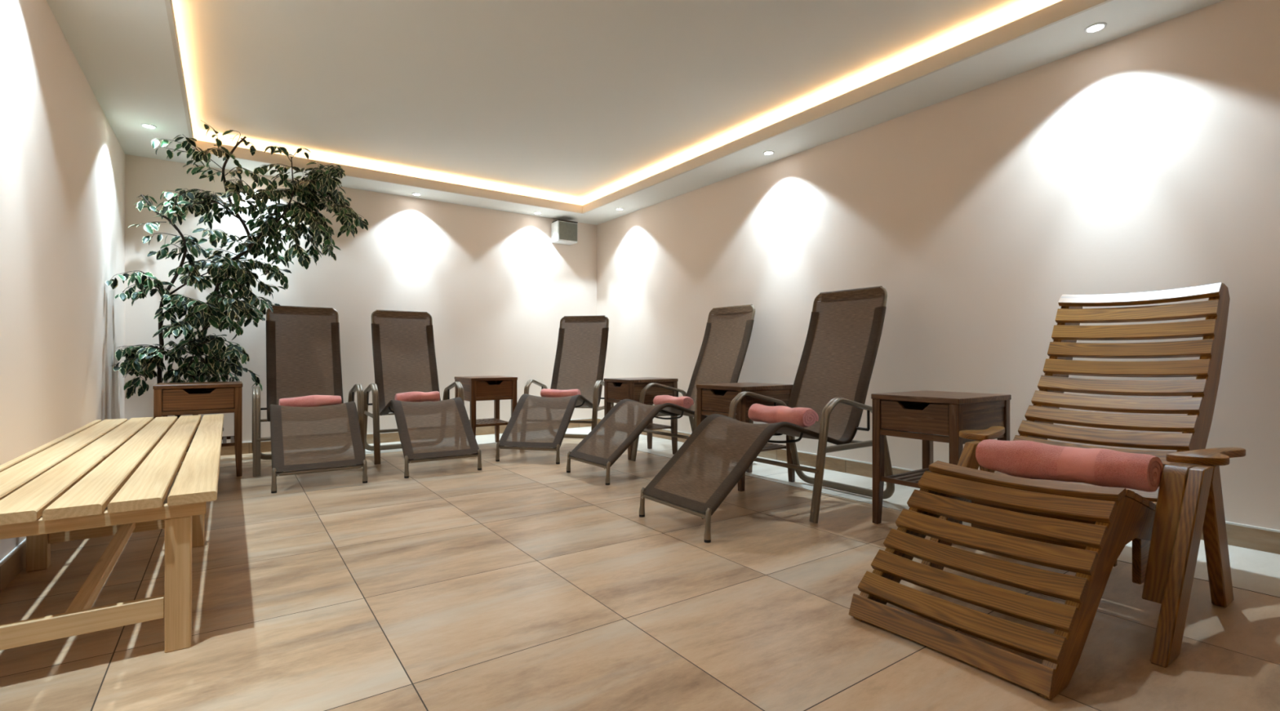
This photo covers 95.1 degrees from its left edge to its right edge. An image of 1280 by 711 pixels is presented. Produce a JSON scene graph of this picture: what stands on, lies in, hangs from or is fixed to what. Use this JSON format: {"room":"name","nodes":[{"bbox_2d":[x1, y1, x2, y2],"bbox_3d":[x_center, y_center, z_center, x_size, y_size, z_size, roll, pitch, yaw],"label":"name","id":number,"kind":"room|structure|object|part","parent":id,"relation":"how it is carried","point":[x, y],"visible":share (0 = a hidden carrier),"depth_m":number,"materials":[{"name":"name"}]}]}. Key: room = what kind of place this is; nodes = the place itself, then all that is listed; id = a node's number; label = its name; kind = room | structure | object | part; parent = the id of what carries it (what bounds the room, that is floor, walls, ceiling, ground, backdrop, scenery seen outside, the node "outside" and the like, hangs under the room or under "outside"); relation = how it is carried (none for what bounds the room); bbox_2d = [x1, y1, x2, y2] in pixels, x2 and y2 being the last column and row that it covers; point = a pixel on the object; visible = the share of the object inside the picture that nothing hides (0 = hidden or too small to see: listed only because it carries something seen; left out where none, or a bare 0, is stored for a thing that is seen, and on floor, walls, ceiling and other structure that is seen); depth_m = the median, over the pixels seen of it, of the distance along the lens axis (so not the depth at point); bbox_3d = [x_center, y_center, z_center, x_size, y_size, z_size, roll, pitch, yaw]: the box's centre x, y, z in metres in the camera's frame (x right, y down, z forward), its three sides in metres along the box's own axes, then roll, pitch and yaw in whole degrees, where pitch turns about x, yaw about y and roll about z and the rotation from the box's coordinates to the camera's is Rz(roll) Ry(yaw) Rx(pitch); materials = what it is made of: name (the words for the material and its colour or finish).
{"room":"spa relaxation room","nodes":[
{"label":"spa relaxation room","id":0,"kind":"room"},
{"bbox_2d":[0,0,124,560],"bbox_3d":[-1.868,-0.547,1.299,0.120,2.900,9.110,0,0,-35],"label":"wall","id":1,"kind":"structure","parent":0,"point":[62,162],"depth_m":2.94,"materials":[{"name":"beige paint"}]},
{"bbox_2d":[0,538,26,592],"bbox_3d":[-1.814,0.849,1.333,0.011,0.109,8.870,0,0,-35],"label":"baseboard","id":2,"kind":"structure","parent":1,"relation":"attached to","point":[15,562],"depth_m":2.36,"materials":[{"name":"tile"}]},
{"bbox_2d":[124,154,596,443],"bbox_3d":[-2.499,-0.534,6.348,4.648,2.900,0.120,0,0,-35],"label":"wall","id":3,"kind":"structure","parent":0,"point":[495,287],"depth_m":6.27,"materials":[{"name":"beige paint"}]},
{"bbox_2d":[220,417,591,455],"bbox_3d":[-2.462,0.861,6.290,4.626,0.109,0.011,0,0,-35],"label":"baseboard","id":4,"kind":"structure","parent":3,"relation":"attached to","point":[265,446],"depth_m":6.14,"materials":[{"name":"tile"}]},
{"bbox_2d":[551,218,577,244],"bbox_3d":[-0.935,-1.524,7.253,0.270,0.257,0.200,0,0,-35],"label":"wall speaker","id":5,"kind":"object","parent":3,"relation":"attached to","point":[562,231],"visible":1,"depth_m":7.17,"materials":[{"name":"white plastic"}]},
{"bbox_2d":[559,221,577,241],"bbox_3d":[-0.879,-1.520,7.177,0.251,0.214,0.008,0,0,-35],"label":"grille","id":6,"kind":"object","parent":5,"relation":"attached to","point":[567,229],"depth_m":7.18,"materials":[{"name":"grey fabric"}]},
{"bbox_2d":[46,0,1223,225],"bbox_3d":[0.084,-1.853,2.672,4.648,0.280,8.870,0,0,-35],"label":"ceiling","id":7,"kind":"structure","parent":0,"point":[579,102],"depth_m":3.82,"materials":[{"name":"white paint"}]},
{"bbox_2d":[140,123,156,128],"bbox_3d":[-3.656,-1.707,4.359,0.094,0.009,0.094,0,0,-35],"label":"recessed light","id":8,"kind":"object","parent":7,"relation":"in","point":[144,125],"visible":1,"depth_m":4.36,"materials":[{"name":"white plastic"}]},
{"bbox_2d":[412,192,421,195],"bbox_3d":[-2.357,-1.702,6.181,0.094,0.009,0.094,0,0,-35],"label":"recessed light","id":9,"kind":"object","parent":7,"relation":"in","point":[413,193],"visible":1,"depth_m":6.17,"materials":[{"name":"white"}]},
{"bbox_2d":[164,0,1112,213],"bbox_3d":[0.091,-1.760,2.683,3.738,0.097,8.020,0,0,-35],"label":"light","id":10,"kind":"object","parent":7,"relation":"attached to","point":[1060,11],"depth_m":4.37,"materials":[{"name":"beige paint"}]},
{"bbox_2d":[763,150,774,155],"bbox_3d":[1.082,-1.706,4.928,0.094,0.009,0.094,0,0,-35],"label":"recessed light","id":11,"kind":"object","parent":7,"relation":"in","point":[766,153],"visible":1,"depth_m":4.93,"materials":[{"name":"white"}]},
{"bbox_2d":[1084,22,1106,33],"bbox_3d":[2.375,-1.710,3.055,0.094,0.009,0.094,0,0,-35],"label":"recessed light","id":12,"kind":"object","parent":7,"relation":"in","point":[1095,27],"visible":1,"depth_m":3.05,"materials":[{"name":"white"}]},
{"bbox_2d":[0,426,1279,710],"bbox_3d":[0.084,0.956,2.665,4.888,0.101,9.110,0,0,-35],"label":"floor","id":13,"kind":"structure","parent":0,"point":[521,581],"depth_m":2.07,"materials":[{"name":"beige tile"}]},
{"bbox_2d":[0,413,223,653],"bbox_3d":[-2.520,0.667,2.850,0.788,0.480,3.054,0,0,-35],"label":"slatted bench","id":14,"kind":"object","parent":13,"relation":"on","point":[59,491],"visible":0.97,"depth_m":1.90,"materials":[{"name":"beige wood"}]},
{"bbox_3d":[-2.554,0.702,2.488,0.064,0.408,0.062,0,0,-35],"label":"leg","id":15,"kind":"part","parent":14,"relation":"part of","materials":[{"name":"brown wood"}]},
{"bbox_3d":[-1.647,0.768,1.659,0.467,0.063,0.028,0,0,-35],"label":"rail","id":16,"kind":"part","parent":14,"relation":"part of","materials":[{"name":"brown wood"}]},
{"bbox_3d":[-1.633,0.475,1.658,0.650,0.042,0.032,0,0,-35],"label":"rail","id":17,"kind":"part","parent":14,"relation":"part of","materials":[{"name":"brown wood"}]},
{"bbox_3d":[-2.331,0.770,2.633,0.467,0.063,0.028,0,0,-35],"label":"rail","id":18,"kind":"part","parent":14,"relation":"part of","materials":[{"name":"brown wood"}]},
{"bbox_3d":[-1.434,0.701,1.820,0.064,0.408,0.062,0,0,-35],"label":"leg","id":19,"kind":"part","parent":14,"relation":"part of","materials":[{"name":"brown wood"}]},
{"bbox_3d":[-2.118,0.703,2.794,0.064,0.408,0.062,0,0,-35],"label":"leg","id":20,"kind":"part","parent":14,"relation":"part of","materials":[{"name":"brown wood"}]},
{"bbox_2d":[152,381,242,476],"bbox_3d":[-3.352,0.561,4.469,0.523,0.700,0.508,0,0,-35],"label":"side table","id":21,"kind":"object","parent":13,"relation":"on","point":[180,398],"visible":0.62,"depth_m":4.32,"materials":[{"name":"brown wood"}]},
{"bbox_3d":[-3.414,0.574,4.149,0.046,0.672,0.046,0,0,-35],"label":"leg","id":22,"kind":"part","parent":21,"relation":"part of","materials":[{"name":"brown wood"}]},
{"bbox_3d":[-3.340,0.319,4.452,0.417,0.151,0.444,0,0,-35],"label":"drawer","id":23,"kind":"part","parent":21,"relation":"part of","materials":[{"name":"brown wood"}]},
{"bbox_3d":[-3.220,0.413,4.281,0.423,0.030,0.031,0,0,-35],"label":"rail","id":24,"kind":"part","parent":21,"relation":"part of","materials":[{"name":"brown wood"}]},
{"bbox_3d":[-3.483,0.338,4.656,0.423,0.197,0.016,0,0,-35],"label":"panel","id":25,"kind":"part","parent":21,"relation":"part of","materials":[{"name":"brown wood"}]},
{"bbox_2d":[187,435,235,448],"bbox_3d":[-3.352,0.667,4.469,0.435,0.024,0.472,0,0,-35],"label":"shelf","id":26,"kind":"object","parent":21,"relation":"attached to","point":[224,443],"depth_m":4.45,"materials":[{"name":"brown wood"}]},
{"bbox_3d":[-3.030,0.575,4.418,0.046,0.672,0.046,0,0,-35],"label":"leg","id":27,"kind":"part","parent":21,"relation":"part of","materials":[{"name":"brown wood"}]},
{"bbox_2d":[105,120,368,452],"bbox_3d":[-3.258,-0.470,4.994,1.851,2.764,0.966,0,0,-35],"label":"fig tree","id":28,"kind":"object","parent":13,"relation":"on","point":[138,357],"visible":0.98,"depth_m":4.79,"materials":[{"name":"green plant"}]},
{"bbox_2d":[252,305,367,493],"bbox_3d":[-2.617,0.234,4.662,0.774,1.355,1.552,0,0,-34],"label":"reclining chair","id":29,"kind":"object","parent":13,"relation":"on","point":[304,358],"visible":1,"depth_m":4.86,"materials":[{"name":"brown fabric"}]},
{"bbox_3d":[-2.425,0.821,3.880,0.034,0.150,0.042,0,0,-34],"label":"foot post","id":30,"kind":"part","parent":29,"relation":"part of","materials":[{"name":"brown"}]},
{"bbox_3d":[-2.789,0.576,4.915,0.774,0.669,0.782,0,0,-34],"label":"arm frame","id":31,"kind":"part","parent":29,"relation":"part of","materials":[{"name":"brown"}]},
{"bbox_2d":[279,395,342,407],"bbox_3d":[-2.633,0.368,4.683,0.432,0.103,0.120,0,0,-36],"label":"rolled towel","id":32,"kind":"object","parent":29,"relation":"on","point":[309,401],"visible":0.94,"depth_m":4.64,"materials":[{"name":"pink fabric"}]},
{"bbox_3d":[-1.967,0.821,4.188,0.034,0.150,0.042,0,0,-34],"label":"foot post","id":33,"kind":"part","parent":29,"relation":"part of","materials":[{"name":"brown"}]},
{"bbox_2d":[363,309,481,478],"bbox_3d":[-1.926,0.235,5.144,0.774,1.355,1.552,0,0,-34],"label":"reclining chair","id":34,"kind":"object","parent":13,"relation":"on","point":[404,357],"visible":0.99,"depth_m":5.38,"materials":[{"name":"brown fabric"}]},
{"bbox_3d":[-2.389,0.526,5.187,0.020,0.036,0.580,0,0,-34],"label":"rail","id":35,"kind":"part","parent":34,"relation":"part of","materials":[{"name":"brown"}]},
{"bbox_3d":[-1.739,0.822,4.361,0.034,0.150,0.042,0,0,-34],"label":"foot post","id":36,"kind":"part","parent":34,"relation":"part of","materials":[{"name":"brown"}]},
{"bbox_3d":[-2.096,0.577,5.399,0.774,0.669,0.782,0,0,-34],"label":"arm frame","id":37,"kind":"part","parent":34,"relation":"part of","materials":[{"name":"brown"}]},
{"bbox_2d":[395,391,439,402],"bbox_3d":[-1.955,0.367,5.152,0.361,0.103,0.127,0,0,-34],"label":"rolled towel","id":38,"kind":"object","parent":34,"relation":"on","point":[417,397],"visible":0.92,"depth_m":5.11,"materials":[{"name":"pink fabric"}]},
{"bbox_3d":[-1.279,0.822,4.667,0.034,0.150,0.042,0,0,-34],"label":"foot post","id":39,"kind":"part","parent":34,"relation":"part of","materials":[{"name":"brown"}]},
{"bbox_2d":[454,375,517,442],"bbox_3d":[-1.546,0.564,5.865,0.468,0.700,0.508,0,0,-35],"label":"side table","id":40,"kind":"object","parent":13,"relation":"on","point":[495,388],"visible":0.71,"depth_m":5.70,"materials":[{"name":"brown wood"}]},
{"bbox_3d":[-1.846,0.579,5.932,0.046,0.672,0.046,0,0,-35],"label":"leg","id":41,"kind":"part","parent":40,"relation":"part of","materials":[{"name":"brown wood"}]},
{"bbox_3d":[-1.724,0.341,5.741,0.026,0.197,0.408,0,0,-35],"label":"panel","id":42,"kind":"part","parent":40,"relation":"part of","materials":[{"name":"brown wood"}]},
{"bbox_3d":[-1.585,0.578,5.560,0.046,0.672,0.046,0,0,-35],"label":"leg","id":43,"kind":"part","parent":40,"relation":"part of","materials":[{"name":"brown wood"}]},
{"bbox_3d":[-1.677,0.341,6.052,0.368,0.197,0.016,0,0,-35],"label":"panel","id":44,"kind":"part","parent":40,"relation":"part of","materials":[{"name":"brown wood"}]},
{"bbox_2d":[469,417,508,426],"bbox_3d":[-1.546,0.670,5.865,0.380,0.024,0.472,0,0,-35],"label":"shelf","id":45,"kind":"object","parent":40,"relation":"attached to","point":[493,421],"depth_m":5.78,"materials":[{"name":"brown wood"}]},
{"bbox_3d":[-1.534,0.323,5.848,0.362,0.151,0.444,0,0,-35],"label":"drawer","id":46,"kind":"part","parent":40,"relation":"part of","materials":[{"name":"brown wood"}]},
{"bbox_3d":[-1.414,0.417,5.677,0.368,0.030,0.031,0,0,-35],"label":"rail","id":47,"kind":"part","parent":40,"relation":"part of","materials":[{"name":"brown wood"}]},
{"bbox_3d":[-1.508,0.579,6.170,0.046,0.672,0.046,0,0,-35],"label":"leg","id":48,"kind":"part","parent":40,"relation":"part of","materials":[{"name":"brown wood"}]},
{"bbox_3d":[-1.247,0.578,5.798,0.046,0.672,0.046,0,0,-35],"label":"leg","id":49,"kind":"part","parent":40,"relation":"part of","materials":[{"name":"brown wood"}]},
{"bbox_2d":[495,315,613,464],"bbox_3d":[-0.786,0.236,5.730,0.774,1.355,1.552,0,0,13],"label":"reclining chair","id":50,"kind":"object","parent":13,"relation":"on","point":[536,423],"visible":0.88,"depth_m":6.06,"materials":[{"name":"brown fabric"}]},
{"bbox_3d":[-1.228,0.823,5.057,0.034,0.150,0.042,0,0,13],"label":"foot post","id":51,"kind":"part","parent":50,"relation":"part of","materials":[{"name":"brown"}]},
{"bbox_3d":[-0.690,0.823,4.931,0.034,0.150,0.042,0,0,13],"label":"foot post","id":52,"kind":"part","parent":50,"relation":"part of","materials":[{"name":"brown metal"}]},
{"bbox_2d":[540,388,580,397],"bbox_3d":[-0.780,0.375,5.756,0.382,0.095,0.124,0,0,13],"label":"rolled towel","id":53,"kind":"object","parent":50,"relation":"on","point":[547,393],"visible":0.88,"depth_m":5.71,"materials":[{"name":"pink fabric"}]},
{"bbox_3d":[-0.716,0.579,6.028,0.774,0.669,0.782,0,0,13],"label":"arm frame","id":54,"kind":"part","parent":50,"relation":"part of","materials":[{"name":"brown"}]},
{"bbox_3d":[-0.367,0.527,5.931,0.020,0.036,0.580,0,0,13],"label":"rail","id":55,"kind":"part","parent":50,"relation":"part of","materials":[{"name":"brown metal"}]},
{"bbox_2d":[604,377,678,460],"bbox_3d":[0.006,0.563,5.428,0.538,0.700,0.438,0,0,-35],"label":"side table","id":56,"kind":"object","parent":13,"relation":"on","point":[615,389],"visible":0.67,"depth_m":5.32,"materials":[{"name":"brown wood"}]},
{"bbox_3d":[-0.302,0.577,5.446,0.046,0.672,0.046,0,0,-35],"label":"leg","id":57,"kind":"part","parent":56,"relation":"part of","materials":[{"name":"brown wood"}]},
{"bbox_3d":[-0.194,0.416,5.287,0.031,0.030,0.338,0,0,-35],"label":"rail","id":58,"kind":"part","parent":56,"relation":"part of","materials":[{"name":"brown wood"}]},
{"bbox_3d":[-0.011,0.322,5.416,0.474,0.151,0.332,0,0,-35],"label":"drawer","id":59,"kind":"part","parent":56,"relation":"part of","materials":[{"name":"brown wood"}]},
{"bbox_3d":[-0.110,0.340,5.594,0.438,0.197,0.026,0,0,-35],"label":"panel","id":60,"kind":"part","parent":56,"relation":"part of","materials":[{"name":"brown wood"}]},
{"bbox_3d":[-0.081,0.577,5.132,0.046,0.672,0.046,0,0,-35],"label":"leg","id":61,"kind":"part","parent":56,"relation":"part of","materials":[{"name":"brown wood"}]},
{"bbox_3d":[0.094,0.578,5.724,0.046,0.672,0.046,0,0,-35],"label":"leg","id":62,"kind":"part","parent":56,"relation":"part of","materials":[{"name":"brown wood"}]},
{"bbox_3d":[0.120,0.339,5.267,0.438,0.197,0.022,0,0,-35],"label":"panel","id":63,"kind":"part","parent":56,"relation":"part of","materials":[{"name":"brown wood"}]},
{"bbox_2d":[644,422,671,430],"bbox_3d":[0.006,0.669,5.428,0.502,0.024,0.350,0,0,-35],"label":"shelf","id":64,"kind":"object","parent":56,"relation":"attached to","point":[651,426],"depth_m":5.41,"materials":[{"name":"brown wood"}]},
{"bbox_3d":[0.315,0.577,5.410,0.046,0.672,0.046,0,0,-35],"label":"leg","id":65,"kind":"part","parent":56,"relation":"part of","materials":[{"name":"brown wood"}]},
{"bbox_2d":[566,304,755,484],"bbox_3d":[0.215,0.234,4.800,1.552,1.355,0.774,0,0,-37],"label":"reclining chair","id":66,"kind":"object","parent":13,"relation":"on","point":[727,334],"visible":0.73,"depth_m":4.97,"materials":[{"name":"brown fabric"}]},
{"bbox_3d":[-0.555,0.822,4.568,0.042,0.150,0.034,0,0,-37],"label":"foot post","id":67,"kind":"part","parent":66,"relation":"part of","materials":[{"name":"brown"}]},
{"bbox_3d":[-0.224,0.821,4.126,0.042,0.150,0.034,0,0,-37],"label":"foot post","id":68,"kind":"part","parent":66,"relation":"part of","materials":[{"name":"brown"}]},
{"bbox_3d":[0.233,0.526,5.264,0.580,0.036,0.020,0,0,-37],"label":"rail","id":69,"kind":"part","parent":66,"relation":"part of","materials":[{"name":"brown"}]},
{"bbox_3d":[0.461,0.576,4.983,0.782,0.669,0.774,0,0,-37],"label":"arm frame","id":70,"kind":"part","parent":66,"relation":"part of","materials":[{"name":"brown"}]},
{"bbox_2d":[653,395,693,408],"bbox_3d":[0.272,0.381,4.841,0.126,0.108,0.442,0,0,-31],"label":"rolled towel","id":71,"kind":"object","parent":66,"relation":"on","point":[684,402],"visible":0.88,"depth_m":4.73,"materials":[{"name":"pink fabric"}]},
{"bbox_2d":[696,382,795,491],"bbox_3d":[0.766,0.560,4.251,0.548,0.700,0.463,0,0,-35],"label":"side table","id":72,"kind":"object","parent":13,"relation":"on","point":[712,398],"visible":0.52,"depth_m":4.12,"materials":[{"name":"brown wood"}]},
{"bbox_3d":[0.446,0.575,4.276,0.046,0.672,0.046,0,0,-35],"label":"leg","id":73,"kind":"part","parent":72,"relation":"part of","materials":[{"name":"brown wood"}]},
{"bbox_3d":[0.561,0.413,4.107,0.031,0.030,0.363,0,0,-35],"label":"rail","id":74,"kind":"part","parent":72,"relation":"part of","materials":[{"name":"brown wood"}]},
{"bbox_3d":[0.748,0.319,4.239,0.484,0.151,0.357,0,0,-35],"label":"drawer","id":75,"kind":"part","parent":72,"relation":"part of","materials":[{"name":"brown wood"}]},
{"bbox_3d":[0.643,0.337,4.427,0.448,0.197,0.026,0,0,-35],"label":"panel","id":76,"kind":"part","parent":72,"relation":"part of","materials":[{"name":"brown wood"}]},
{"bbox_3d":[0.681,0.574,3.941,0.046,0.672,0.046,0,0,-35],"label":"leg","id":77,"kind":"part","parent":72,"relation":"part of","materials":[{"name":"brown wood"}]},
{"bbox_3d":[0.851,0.575,4.560,0.046,0.672,0.046,0,0,-35],"label":"leg","id":78,"kind":"part","parent":72,"relation":"part of","materials":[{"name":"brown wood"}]},
{"bbox_3d":[0.887,0.337,4.079,0.448,0.197,0.022,0,0,-35],"label":"panel","id":79,"kind":"part","parent":72,"relation":"part of","materials":[{"name":"brown wood"}]},
{"bbox_2d":[760,442,786,451],"bbox_3d":[0.766,0.666,4.250,0.512,0.024,0.375,0,0,-35],"label":"shelf","id":80,"kind":"object","parent":72,"relation":"attached to","point":[769,446],"depth_m":4.21,"materials":[{"name":"brown wood"}]},
{"bbox_3d":[1.086,0.574,4.225,0.046,0.672,0.046,0,0,-35],"label":"leg","id":81,"kind":"part","parent":72,"relation":"part of","materials":[{"name":"brown wood"}]},
{"bbox_2d":[639,285,894,542],"bbox_3d":[0.790,0.231,3.511,1.552,1.355,0.774,0,0,-35],"label":"reclining chair","id":82,"kind":"object","parent":13,"relation":"on","point":[835,369],"visible":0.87,"depth_m":3.57,"materials":[{"name":"brown fabric"}]},
{"bbox_3d":[0.014,0.819,3.302,0.042,0.150,0.034,0,0,-35],"label":"foot post","id":83,"kind":"part","parent":82,"relation":"part of","materials":[{"name":"brown"}]},
{"bbox_3d":[0.331,0.818,2.850,0.042,0.150,0.034,0,0,-35],"label":"foot post","id":84,"kind":"part","parent":82,"relation":"part of","materials":[{"name":"brown"}]},
{"bbox_2d":[747,403,818,426],"bbox_3d":[0.848,0.363,3.514,0.156,0.127,0.452,0,0,-32],"label":"rolled towel","id":85,"kind":"object","parent":82,"relation":"on","point":[800,416],"visible":0.98,"depth_m":3.44,"materials":[{"name":"pink fabric"}]},
{"bbox_3d":[1.042,0.573,3.687,0.782,0.669,0.774,0,0,-35],"label":"arm frame","id":86,"kind":"part","parent":82,"relation":"part of","materials":[{"name":"brown metal"}]},
{"bbox_3d":[1.238,0.521,3.382,0.580,0.036,0.020,0,0,-35],"label":"rail","id":87,"kind":"part","parent":82,"relation":"part of","materials":[{"name":"brown metal"}]},
{"bbox_2d":[871,390,1011,545],"bbox_3d":[1.613,0.558,3.145,0.553,0.700,0.468,0,0,-35],"label":"side table","id":88,"kind":"object","parent":13,"relation":"on","point":[931,414],"visible":0.59,"depth_m":3.04,"materials":[{"name":"brown wood"}]},
{"bbox_3d":[1.290,0.572,3.171,0.046,0.672,0.046,0,0,-35],"label":"leg","id":89,"kind":"part","parent":88,"relation":"part of","materials":[{"name":"brown wood"}]},
{"bbox_3d":[1.488,0.335,3.323,0.453,0.197,0.026,0,0,-35],"label":"panel","id":90,"kind":"part","parent":88,"relation":"part of","materials":[{"name":"brown wood"}]},
{"bbox_2d":[880,467,931,488],"bbox_3d":[1.613,0.664,3.144,0.517,0.024,0.380,0,0,-35],"label":"shelf","id":91,"kind":"object","parent":88,"relation":"attached to","point":[911,478],"depth_m":3.14,"materials":[{"name":"brown wood"}]},
{"bbox_3d":[1.406,0.410,3.000,0.031,0.030,0.368,0,0,-35],"label":"rail","id":92,"kind":"part","parent":88,"relation":"part of","materials":[{"name":"brown wood"}]},
{"bbox_3d":[1.595,0.316,3.133,0.489,0.151,0.362,0,0,-35],"label":"drawer","id":93,"kind":"part","parent":88,"relation":"part of","materials":[{"name":"brown wood"}]},
{"bbox_3d":[1.698,0.573,3.458,0.046,0.672,0.046,0,0,-35],"label":"leg","id":94,"kind":"part","parent":88,"relation":"part of","materials":[{"name":"brown wood"}]},
{"bbox_3d":[1.528,0.571,2.832,0.046,0.672,0.046,0,0,-35],"label":"leg","id":95,"kind":"part","parent":88,"relation":"part of","materials":[{"name":"brown wood"}]},
{"bbox_3d":[1.736,0.334,2.971,0.453,0.197,0.022,0,0,-35],"label":"panel","id":96,"kind":"part","parent":88,"relation":"part of","materials":[{"name":"brown wood"}]},
{"bbox_3d":[1.936,0.572,3.119,0.046,0.672,0.046,0,0,-35],"label":"leg","id":97,"kind":"part","parent":88,"relation":"part of","materials":[{"name":"brown wood"}]},
{"bbox_2d":[848,282,1245,700],"bbox_3d":[1.699,0.292,2.335,1.982,1.228,0.900,0,0,-35],"label":"recliner","id":98,"kind":"object","parent":13,"relation":"on","point":[1080,528],"visible":0.96,"depth_m":2.01,"materials":[{"name":"brown wood"}]},
{"bbox_3d":[1.311,0.642,2.456,0.535,0.527,0.040,0,0,-35],"label":"leg","id":99,"kind":"part","parent":98,"relation":"part of","materials":[{"name":"brown wood"}]},
{"bbox_3d":[1.650,0.365,2.759,0.422,0.028,0.149,0,0,-35],"label":"armrest","id":100,"kind":"part","parent":98,"relation":"part of","materials":[{"name":"brown wood"}]},
{"bbox_3d":[1.636,0.643,2.684,0.312,0.527,0.040,0,0,-35],"label":"leg","id":101,"kind":"part","parent":98,"relation":"part of","materials":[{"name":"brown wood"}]},
{"bbox_2d":[975,439,1163,492],"bbox_3d":[1.591,0.408,2.211,0.183,0.148,0.561,0,0,-33],"label":"rolled towel","id":102,"kind":"object","parent":98,"relation":"on","point":[1031,460],"visible":1,"depth_m":2.13,"materials":[{"name":"pink fabric"}]},
{"bbox_3d":[1.729,0.641,1.861,0.535,0.527,0.040,0,0,-35],"label":"leg","id":103,"kind":"part","parent":98,"relation":"part of","materials":[{"name":"brown wood"}]},
{"bbox_3d":[2.082,0.364,2.144,0.422,0.028,0.149,0,0,-35],"label":"armrest","id":104,"kind":"part","parent":98,"relation":"part of","materials":[{"name":"brown wood"}]},
{"bbox_3d":[2.054,0.642,2.089,0.312,0.527,0.040,0,0,-35],"label":"leg","id":105,"kind":"part","parent":98,"relation":"part of","materials":[{"name":"brown wood"}]},
{"bbox_2d":[596,0,1279,530],"bbox_3d":[2.035,-0.540,4.038,0.120,2.900,9.110,0,0,-35],"label":"wall","id":106,"kind":"structure","parent":0,"point":[1148,159],"depth_m":3.60,"materials":[{"name":"beige paint"}]},
{"bbox_2d":[596,417,1279,554],"bbox_3d":[1.981,0.855,3.997,0.011,0.109,8.870,0,0,-35],"label":"baseboard","id":107,"kind":"structure","parent":106,"relation":"attached to","point":[1256,538],"depth_m":4.22,"materials":[{"name":"tile"}]}
]}

